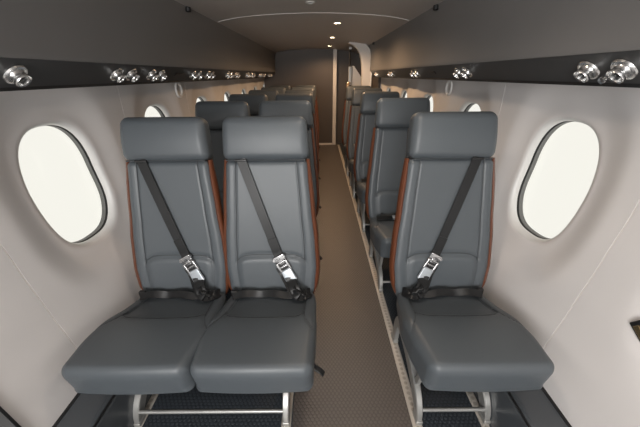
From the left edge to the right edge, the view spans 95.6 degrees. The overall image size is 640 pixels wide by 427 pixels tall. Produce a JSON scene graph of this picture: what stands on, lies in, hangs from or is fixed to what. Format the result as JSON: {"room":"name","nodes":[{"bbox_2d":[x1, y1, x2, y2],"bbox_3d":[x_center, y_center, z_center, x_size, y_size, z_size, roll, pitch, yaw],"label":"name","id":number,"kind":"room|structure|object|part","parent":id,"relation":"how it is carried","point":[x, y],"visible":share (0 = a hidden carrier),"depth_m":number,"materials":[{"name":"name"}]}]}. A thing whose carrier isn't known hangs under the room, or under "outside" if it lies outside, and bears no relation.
{"room":"aircraft cabin","nodes":[
{"label":"aircraft cabin","id":0,"kind":"room"},
{"bbox_2d":[0,78,264,426],"bbox_3d":[-1.059,-0.579,2.553,0.179,1.180,8.609,0,26,0],"label":"wall","id":1,"kind":"structure","parent":0,"point":[55,291],"depth_m":1.15,"materials":[{"name":"plastic"}]},
{"bbox_2d":[0,406,20,426],"bbox_3d":[-0.990,1.091,-0.144,0.087,0.470,2.306,0,26,0],"label":"trim","id":2,"kind":"structure","parent":1,"relation":"attached to","point":[6,420],"depth_m":0.91,"materials":[{"name":"black plastic"}]},
{"bbox_2d":[3,64,31,86],"bbox_3d":[-0.901,-0.408,0.860,0.064,0.061,0.064,-23,34,-39],"label":"air vent","id":3,"kind":"object","parent":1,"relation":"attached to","point":[18,75],"visible":1,"depth_m":0.85,"materials":[{"name":"silver metal"}]},
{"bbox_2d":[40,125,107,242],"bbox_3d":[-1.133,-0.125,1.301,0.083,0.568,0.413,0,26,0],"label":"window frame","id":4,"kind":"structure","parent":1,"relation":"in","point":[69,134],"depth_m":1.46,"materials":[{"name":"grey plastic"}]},
{"bbox_2d":[52,393,151,426],"bbox_3d":[-0.906,0.148,2.644,0.195,0.266,8.150,0,26,0],"label":"baseboard","id":5,"kind":"structure","parent":1,"relation":"attached to","point":[85,410],"depth_m":1.12,"materials":[{"name":"grey plastic"}]},
{"bbox_2d":[110,68,125,82],"bbox_3d":[-0.902,-0.612,1.289,0.064,0.061,0.064,-23,34,-39],"label":"air vent","id":6,"kind":"object","parent":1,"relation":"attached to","point":[117,74],"visible":1,"depth_m":1.27,"materials":[{"name":"silver metal"}]},
{"bbox_2d":[126,69,139,82],"bbox_3d":[-0.903,-0.660,1.388,0.064,0.061,0.064,-23,34,-39],"label":"air vent","id":7,"kind":"object","parent":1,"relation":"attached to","point":[132,75],"visible":0.98,"depth_m":1.37,"materials":[{"name":"silver metal"}]},
{"bbox_2d":[0,58,274,91],"bbox_3d":[-1.000,-1.000,2.095,0.256,0.087,8.150,0,26,0],"label":"overhead service panel","id":8,"kind":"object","parent":1,"relation":"attached to","point":[45,74],"depth_m":1.11,"materials":[{"name":"grey"}]},
{"bbox_2d":[146,69,158,81],"bbox_3d":[-0.903,-0.740,1.555,0.064,0.061,0.064,-23,34,-39],"label":"air vent","id":9,"kind":"object","parent":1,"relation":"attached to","point":[152,75],"visible":1,"depth_m":1.54,"materials":[{"name":"silver metal"}]},
{"bbox_2d":[152,106,164,116],"bbox_3d":[-1.136,-0.496,2.077,0.083,0.568,0.413,0,26,0],"label":"window frame","id":10,"kind":"structure","parent":1,"relation":"in","point":[160,112],"depth_m":2.11,"materials":[{"name":"grey plastic"}]},
{"bbox_2d":[157,70,166,80],"bbox_3d":[-0.904,-0.783,1.645,0.064,0.061,0.064,-23,34,-39],"label":"air vent","id":11,"kind":"object","parent":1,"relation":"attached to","point":[162,76],"visible":0.89,"depth_m":1.63,"materials":[{"name":"silver metal"}]},
{"bbox_2d":[175,82,182,97],"bbox_3d":[-1.086,-0.949,2.225,0.022,0.116,0.116,0,26,0],"label":"port","id":12,"kind":"object","parent":1,"relation":"attached to","point":[179,94],"visible":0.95,"depth_m":2.23,"materials":[{"name":"white plastic"}]},
{"bbox_2d":[189,71,197,79],"bbox_3d":[-0.905,-0.983,2.065,0.064,0.061,0.064,-23,34,-39],"label":"air vent","id":13,"kind":"object","parent":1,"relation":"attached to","point":[193,75],"visible":1,"depth_m":2.05,"materials":[{"name":"silver metal"}]},
{"bbox_2d":[197,71,202,79],"bbox_3d":[-0.905,-1.030,2.164,0.064,0.061,0.064,-23,34,-39],"label":"air vent","id":14,"kind":"object","parent":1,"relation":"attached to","point":[200,76],"visible":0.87,"depth_m":2.15,"materials":[{"name":"silver metal"}]},
{"bbox_2d":[204,71,211,78],"bbox_3d":[-0.906,-1.110,2.331,0.064,0.061,0.064,-23,34,-39],"label":"air vent","id":15,"kind":"object","parent":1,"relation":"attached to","point":[208,75],"visible":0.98,"depth_m":2.32,"materials":[{"name":"silver metal"}]},
{"bbox_2d":[0,0,275,72],"bbox_3d":[-0.840,-1.225,1.988,0.080,0.411,8.150,0,26,0],"label":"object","id":16,"kind":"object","parent":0,"point":[130,32],"depth_m":1.28,"materials":[{"name":"grey plastic"}]},
{"bbox_2d":[141,394,157,426],"bbox_3d":[-0.798,0.258,2.669,0.034,0.006,8.100,0,26,0],"label":"trim","id":17,"kind":"structure","parent":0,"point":[150,403],"depth_m":1.35,"materials":[{"name":"silver metal"}]},
{"bbox_2d":[281,392,293,426],"bbox_3d":[-0.153,0.253,2.669,0.042,0.006,8.100,0,26,0],"label":"trim","id":18,"kind":"structure","parent":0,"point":[291,393],"depth_m":1.32,"materials":[{"name":"silver metal"}]},
{"bbox_2d":[175,0,443,52],"bbox_3d":[-0.052,-1.512,2.187,1.720,0.099,8.750,0,26,0],"label":"ceiling","id":19,"kind":"structure","parent":0,"point":[312,29],"depth_m":2.48,"materials":[{"name":"grey plastic"}]},
{"bbox_2d":[185,6,190,12],"bbox_3d":[-0.835,-1.288,1.819,0.047,0.043,0.033,0,26,0],"label":"ceiling hook","id":20,"kind":"object","parent":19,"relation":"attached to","point":[188,9],"visible":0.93,"depth_m":1.81,"materials":[{"name":"black plastic"}]},
{"bbox_2d":[218,13,408,21],"bbox_3d":[-0.052,-1.589,2.344,1.549,0.061,0.012,0,26,0],"label":"trim","id":21,"kind":"structure","parent":19,"relation":"attached to","point":[282,13],"depth_m":2.34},
{"bbox_2d":[433,4,437,10],"bbox_3d":[0.734,-1.301,1.819,0.047,0.043,0.033,0,26,0],"label":"ceiling hook","id":22,"kind":"object","parent":19,"relation":"attached to","point":[435,7],"visible":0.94,"depth_m":1.81,"materials":[{"name":"black plastic"}]},
{"bbox_2d":[264,49,360,142],"bbox_3d":[-0.019,-2.402,6.073,2.200,1.860,0.230,0,26,0],"label":"wall","id":23,"kind":"structure","parent":0,"point":[293,68],"depth_m":5.82,"materials":[{"name":"laminate"}]},
{"bbox_2d":[332,49,336,144],"bbox_3d":[0.297,-2.332,5.957,0.074,1.820,0.060,0,26,0],"label":"trim","id":24,"kind":"structure","parent":23,"relation":"attached to","point":[334,50],"depth_m":5.90,"materials":[{"name":"white plastic"}]},
{"bbox_2d":[142,143,489,426],"bbox_3d":[-0.024,0.128,2.970,1.950,0.030,8.750,0,26,0],"label":"floor","id":25,"kind":"structure","parent":0,"point":[360,385],"depth_m":1.53,"materials":[{"name":"carpet"}]},
{"bbox_2d":[61,116,324,426],"bbox_3d":[-0.460,0.246,1.276,0.957,1.212,0.783,0,26,0],"label":"passenger seat","id":26,"kind":"object","parent":25,"relation":"on","point":[182,332],"visible":1,"depth_m":1.31,"materials":[{"name":"grey leather"}]},
{"bbox_3d":[-0.906,0.084,1.431,0.046,0.678,0.175,3,26,8],"label":"trim","id":27,"kind":"part","parent":26,"relation":"part of","materials":[{"name":"leather"}]},
{"bbox_2d":[61,293,226,394],"bbox_3d":[-0.691,0.505,1.256,0.491,0.184,0.524,0,26,0],"label":"seat cushion","id":28,"kind":"object","parent":26,"relation":"on","point":[155,345],"depth_m":1.08,"materials":[{"name":"grey leather"}]},
{"bbox_3d":[-0.694,0.102,1.435,0.454,0.713,0.225,0,26,0],"label":"backrest","id":29,"kind":"part","parent":26,"relation":"part of","materials":[{"name":"grey leather"}]},
{"bbox_3d":[-0.603,0.306,1.421,0.077,0.079,0.036,0,26,0],"label":"release lever","id":30,"kind":"part","parent":26,"relation":"part of","materials":[{"name":"silver metal"}]},
{"bbox_3d":[-0.483,0.080,1.431,0.046,0.678,0.175,-4,26,-8],"label":"trim","id":31,"kind":"part","parent":26,"relation":"part of","materials":[{"name":"leather"}]},
{"bbox_3d":[-0.454,0.080,1.431,0.046,0.678,0.175,3,26,8],"label":"trim","id":32,"kind":"part","parent":26,"relation":"part of","materials":[{"name":"leather"}]},
{"bbox_2d":[190,293,316,393],"bbox_3d":[-0.249,0.501,1.256,0.470,0.184,0.524,0,26,0],"label":"seat cushion","id":33,"kind":"object","parent":26,"relation":"on","point":[246,343],"depth_m":1.08,"materials":[{"name":"grey leather"}]},
{"bbox_3d":[-0.242,0.098,1.435,0.454,0.713,0.225,0,26,0],"label":"backrest","id":34,"kind":"part","parent":26,"relation":"part of","materials":[{"name":"grey leather"}]},
{"bbox_3d":[-0.151,0.303,1.421,0.077,0.079,0.036,0,26,0],"label":"release lever","id":35,"kind":"part","parent":26,"relation":"part of","materials":[{"name":"silver metal"}]},
{"bbox_3d":[-0.031,0.077,1.431,0.046,0.678,0.175,-4,26,-8],"label":"trim","id":36,"kind":"part","parent":26,"relation":"part of","materials":[{"name":"leather"}]},
{"bbox_2d":[195,100,321,259],"bbox_3d":[-0.463,-0.125,2.052,0.957,1.212,0.783,0,26,0],"label":"passenger seat","id":37,"kind":"object","parent":25,"relation":"on","point":[214,113],"visible":0.16,"depth_m":2.05,"materials":[{"name":"grey leather"}]},
{"bbox_3d":[-0.697,-0.269,2.211,0.454,0.713,0.225,0,26,0],"label":"backrest","id":38,"kind":"part","parent":37,"relation":"part of","materials":[{"name":"grey leather"}]},
{"bbox_3d":[-0.245,-0.273,2.211,0.454,0.713,0.225,0,26,0],"label":"backrest","id":39,"kind":"part","parent":37,"relation":"part of","materials":[{"name":"grey leather"}]},
{"bbox_3d":[-0.034,-0.294,2.207,0.046,0.678,0.175,-4,26,-8],"label":"trim","id":40,"kind":"part","parent":37,"relation":"part of","materials":[{"name":"leather"}]},
{"bbox_2d":[229,94,321,208],"bbox_3d":[-0.466,-0.496,2.828,0.957,1.212,0.783,0,26,0],"label":"passenger seat","id":41,"kind":"object","parent":25,"relation":"on","point":[253,100],"visible":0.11,"depth_m":2.81,"materials":[{"name":"grey leather"}]},
{"bbox_3d":[-0.248,-0.643,2.987,0.454,0.713,0.225,0,26,0],"label":"backrest","id":42,"kind":"part","parent":41,"relation":"part of","materials":[{"name":"grey leather"}]},
{"bbox_3d":[-0.036,-0.665,2.983,0.046,0.678,0.175,-4,26,-8],"label":"trim","id":43,"kind":"part","parent":41,"relation":"part of","materials":[{"name":"leather"}]},
{"bbox_2d":[248,90,320,178],"bbox_3d":[-0.469,-0.866,3.604,0.957,1.212,0.783,0,26,0],"label":"passenger seat","id":44,"kind":"object","parent":25,"relation":"on","point":[271,94],"visible":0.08,"depth_m":3.59,"materials":[{"name":"grey leather"}]},
{"bbox_3d":[-0.039,-1.035,3.759,0.046,0.678,0.175,-4,26,-8],"label":"trim","id":45,"kind":"part","parent":44,"relation":"part of","materials":[{"name":"leather"}]},
{"bbox_2d":[261,87,319,160],"bbox_3d":[-0.472,-1.237,4.380,0.957,1.212,0.783,0,26,0],"label":"passenger seat","id":46,"kind":"object","parent":25,"relation":"on","point":[281,90],"visible":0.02,"depth_m":4.37,"materials":[{"name":"grey leather"}]},
{"bbox_3d":[-0.042,-1.406,4.535,0.046,0.678,0.175,-4,26,-8],"label":"trim","id":47,"kind":"part","parent":46,"relation":"part of","materials":[{"name":"leather"}]},
{"bbox_2d":[270,85,319,147],"bbox_3d":[-0.475,-1.607,5.156,0.957,1.212,0.783,0,26,0],"label":"passenger seat","id":48,"kind":"object","parent":25,"relation":"on","point":[287,87],"visible":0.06,"depth_m":5.14,"materials":[{"name":"grey leather"}]},
{"bbox_2d":[348,47,352,85],"bbox_3d":[0.536,-2.034,5.347,0.075,1.815,0.060,0,26,0],"label":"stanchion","id":49,"kind":"object","parent":25,"relation":"on","point":[350,68],"visible":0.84,"depth_m":5.10,"materials":[{"name":"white plastic"}]},
{"bbox_3d":[0.536,-2.436,5.139,0.070,0.300,0.024,0,26,0],"label":"latch plate","id":50,"kind":"part","parent":49,"relation":"part of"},
{"bbox_2d":[351,66,360,85],"bbox_3d":[0.667,-1.924,5.456,0.185,1.520,0.040,0,26,0],"label":"panel","id":51,"kind":"object","parent":25,"relation":"on","point":[356,78],"visible":0.13,"depth_m":5.20,"materials":[{"name":"white plastic"}]},
{"bbox_2d":[342,86,370,175],"bbox_3d":[0.592,-1.251,4.377,0.504,1.225,0.783,0,26,0],"label":"passenger seat","id":52,"kind":"object","parent":25,"relation":"on","point":[349,89],"visible":0.23,"depth_m":4.44,"materials":[{"name":"grey leather"}]},
{"bbox_3d":[0.369,-1.409,4.535,0.048,0.678,0.176,4,26,8],"label":"trim","id":53,"kind":"part","parent":52,"relation":"part of","materials":[{"name":"leather"}]},
{"bbox_2d":[343,144,346,155],"bbox_3d":[0.594,-0.988,4.360,0.491,0.184,0.524,0,26,0],"label":"seat cushion","id":54,"kind":"object","parent":52,"relation":"on","point":[344,145],"depth_m":4.23,"materials":[{"name":"grey leather"}]},
{"bbox_3d":[0.591,-1.391,4.539,0.476,0.713,0.225,0,26,0],"label":"backrest","id":55,"kind":"part","parent":52,"relation":"part of","materials":[{"name":"grey leather"}]},
{"bbox_2d":[346,88,381,197],"bbox_3d":[0.595,-0.880,3.601,0.504,1.225,0.783,0,26,0],"label":"passenger seat","id":56,"kind":"object","parent":25,"relation":"on","point":[356,92],"visible":0.23,"depth_m":3.67,"materials":[{"name":"grey leather"}]},
{"bbox_3d":[0.372,-1.038,3.759,0.048,0.678,0.176,4,26,8],"label":"trim","id":57,"kind":"part","parent":56,"relation":"part of","materials":[{"name":"leather"}]},
{"bbox_2d":[348,159,353,173],"bbox_3d":[0.597,-0.617,3.584,0.491,0.184,0.524,0,26,0],"label":"seat cushion","id":58,"kind":"object","parent":56,"relation":"on","point":[350,164],"depth_m":3.44,"materials":[{"name":"grey leather"}]},
{"bbox_3d":[0.594,-1.020,3.763,0.476,0.713,0.225,0,26,0],"label":"backrest","id":59,"kind":"part","parent":56,"relation":"part of","materials":[{"name":"grey leather"}]},
{"bbox_2d":[353,91,399,231],"bbox_3d":[0.598,-0.510,2.825,0.504,1.225,0.783,0,26,0],"label":"passenger seat","id":60,"kind":"object","parent":25,"relation":"on","point":[366,118],"visible":0.36,"depth_m":2.89,"materials":[{"name":"grey leather"}]},
{"bbox_3d":[0.375,-0.668,2.983,0.048,0.678,0.176,4,26,8],"label":"trim","id":61,"kind":"part","parent":60,"relation":"part of","materials":[{"name":"leather"}]},
{"bbox_2d":[356,180,365,203],"bbox_3d":[0.600,-0.247,2.808,0.491,0.184,0.524,0,26,0],"label":"seat cushion","id":62,"kind":"object","parent":60,"relation":"on","point":[361,184],"depth_m":2.67,"materials":[{"name":"grey leather"}]},
{"bbox_3d":[0.597,-0.650,2.987,0.476,0.713,0.225,0,26,0],"label":"backrest","id":63,"kind":"part","parent":60,"relation":"part of","materials":[{"name":"grey leather"}]},
{"bbox_2d":[338,145,422,426],"bbox_3d":[0.418,0.248,2.669,0.042,0.006,8.100,0,26,0],"label":"trim","id":64,"kind":"structure","parent":25,"relation":"on","point":[405,383],"depth_m":1.77,"materials":[{"name":"silver metal"}]},
{"bbox_2d":[365,98,429,290],"bbox_3d":[0.601,-0.139,2.049,0.504,1.225,0.783,0,26,0],"label":"passenger seat","id":65,"kind":"object","parent":25,"relation":"on","point":[393,116],"visible":0.46,"depth_m":2.12,"materials":[{"name":"grey leather"}]},
{"bbox_3d":[0.378,-0.297,2.207,0.048,0.678,0.176,4,26,8],"label":"trim","id":66,"kind":"part","parent":65,"relation":"part of","materials":[{"name":"leather"}]},
{"bbox_2d":[370,217,393,257],"bbox_3d":[0.603,0.124,2.032,0.491,0.184,0.524,0,26,0],"label":"seat cushion","id":67,"kind":"object","parent":65,"relation":"on","point":[381,228],"depth_m":1.90,"materials":[{"name":"grey leather"}]},
{"bbox_3d":[0.600,-0.279,2.211,0.476,0.713,0.225,0,26,0],"label":"backrest","id":68,"kind":"part","parent":65,"relation":"part of","materials":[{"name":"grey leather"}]},
{"bbox_2d":[389,111,553,424],"bbox_3d":[0.604,0.232,1.273,0.504,1.225,0.783,0,26,0],"label":"passenger seat","id":69,"kind":"object","parent":25,"relation":"on","point":[453,338],"visible":1,"depth_m":1.30,"materials":[{"name":"grey leather"}]},
{"bbox_3d":[0.381,0.073,1.431,0.048,0.678,0.176,4,26,8],"label":"trim","id":70,"kind":"part","parent":69,"relation":"part of","materials":[{"name":"leather"}]},
{"bbox_3d":[0.515,0.298,1.421,0.077,0.079,0.036,0,26,0],"label":"release lever","id":71,"kind":"part","parent":69,"relation":"part of","materials":[{"name":"silver metal"}]},
{"bbox_3d":[0.603,0.091,1.435,0.476,0.713,0.225,0,26,0],"label":"backrest","id":72,"kind":"part","parent":69,"relation":"part of","materials":[{"name":"grey leather"}]},
{"bbox_2d":[396,292,553,391],"bbox_3d":[0.606,0.495,1.256,0.491,0.184,0.524,0,26,0],"label":"seat cushion","id":73,"kind":"object","parent":69,"relation":"on","point":[454,341],"depth_m":1.08,"materials":[{"name":"grey leather"}]},
{"bbox_3d":[0.824,0.070,1.431,0.048,0.678,0.176,-4,26,-8],"label":"trim","id":74,"kind":"part","parent":69,"relation":"part of","materials":[{"name":"leather"}]},
{"bbox_2d":[466,392,489,426],"bbox_3d":[0.712,0.246,2.669,0.034,0.006,8.100,0,26,0],"label":"trim","id":75,"kind":"structure","parent":25,"relation":"on","point":[471,396],"depth_m":1.34,"materials":[{"name":"silver metal"}]},
{"bbox_2d":[371,77,380,87],"bbox_3d":[0.963,-2.215,5.667,0.040,1.860,1.870,0,26,0],"label":"wall","id":76,"kind":"structure","parent":0,"point":[376,81],"depth_m":4.84,"materials":[{"name":"laminate"}]},
{"bbox_2d":[368,0,639,70],"bbox_3d":[0.867,-0.991,1.470,0.330,0.411,7.000,0,26,0],"label":"wall","id":77,"kind":"structure","parent":0,"point":[459,31],"depth_m":1.19,"materials":[{"name":"grey plastic"}]},
{"bbox_2d":[348,42,371,85],"bbox_3d":[0.613,-1.736,4.683,0.372,1.847,0.116,0,26,0],"label":"door frame","id":78,"kind":"structure","parent":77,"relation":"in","point":[364,52],"depth_m":4.38,"materials":[{"name":"white plastic"}]},
{"bbox_2d":[381,78,639,426],"bbox_3d":[0.973,-0.225,1.777,0.179,1.180,6.889,0,26,0],"label":"wall","id":79,"kind":"structure","parent":0,"point":[576,291],"depth_m":1.08,"materials":[{"name":"plastic"}]},
{"bbox_2d":[413,70,419,77],"bbox_3d":[0.808,-1.158,2.403,0.064,0.061,0.064,-23,34,-39],"label":"air vent","id":80,"kind":"object","parent":79,"relation":"attached to","point":[416,74],"visible":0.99,"depth_m":2.39,"materials":[{"name":"silver metal"}]},
{"bbox_2d":[445,80,451,95],"bbox_3d":[0.991,-0.965,2.225,0.022,0.116,0.116,0,26,0],"label":"port","id":81,"kind":"object","parent":79,"relation":"attached to","point":[447,92],"visible":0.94,"depth_m":2.23,"materials":[{"name":"white plastic"}]},
{"bbox_2d":[453,67,461,78],"bbox_3d":[0.811,-0.820,1.695,0.064,0.061,0.064,-23,34,-39],"label":"air vent","id":82,"kind":"object","parent":79,"relation":"attached to","point":[457,73],"visible":0.93,"depth_m":1.68,"materials":[{"name":"silver metal"}]},
{"bbox_2d":[461,67,471,78],"bbox_3d":[0.811,-0.772,1.596,0.064,0.061,0.064,-23,34,-39],"label":"air vent","id":83,"kind":"object","parent":79,"relation":"attached to","point":[466,73],"visible":1,"depth_m":1.58,"materials":[{"name":"silver metal"}]},
{"bbox_2d":[464,103,474,110],"bbox_3d":[1.048,-0.513,2.077,0.083,0.568,0.413,0,26,0],"label":"window","id":84,"kind":"structure","parent":79,"relation":"in","point":[469,106],"depth_m":2.09,"materials":[{"name":"plastic"}]},
{"bbox_2d":[371,50,639,87],"bbox_3d":[0.906,-0.767,1.576,0.256,0.087,7.000,0,26,0],"label":"overhead service panel","id":85,"kind":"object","parent":79,"relation":"attached to","point":[560,70],"depth_m":1.10,"materials":[{"name":"grey"}]},
{"bbox_2d":[474,387,571,426],"bbox_3d":[0.829,0.135,2.644,0.195,0.266,8.150,0,26,0],"label":"baseboard","id":86,"kind":"structure","parent":79,"relation":"attached to","point":[528,408],"depth_m":1.11,"materials":[{"name":"grey plastic"}]},
{"bbox_2d":[517,121,573,238],"bbox_3d":[1.051,-0.142,1.301,0.083,0.568,0.413,0,26,0],"label":"window frame","id":87,"kind":"structure","parent":79,"relation":"in","point":[553,129],"depth_m":1.46,"materials":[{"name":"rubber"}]},
{"bbox_2d":[573,60,599,82],"bbox_3d":[0.814,-0.431,0.881,0.064,0.061,0.064,-23,34,-39],"label":"air vent","id":88,"kind":"object","parent":79,"relation":"attached to","point":[587,70],"visible":1,"depth_m":0.87,"materials":[{"name":"silver metal"}]},
{"bbox_2d":[598,74,606,83],"bbox_3d":[0.810,-0.385,0.822,0.035,0.032,0.023,0,26,0],"label":"handle","id":89,"kind":"object","parent":79,"relation":"attached to","point":[601,80],"visible":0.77,"depth_m":0.82,"materials":[{"name":"silver metal"}]},
{"bbox_2d":[606,58,637,83],"bbox_3d":[0.814,-0.382,0.779,0.064,0.061,0.064,-23,34,-39],"label":"air vent","id":90,"kind":"object","parent":79,"relation":"attached to","point":[622,69],"visible":1,"depth_m":0.77,"materials":[{"name":"silver metal"}]},
{"bbox_2d":[630,320,639,340],"bbox_3d":[0.959,0.352,0.865,0.016,0.063,0.069,0,26,0],"label":"wall latch","id":91,"kind":"structure","parent":79,"relation":"attached to","point":[635,325],"depth_m":0.87,"materials":[{"name":"black plastic"}]}
]}

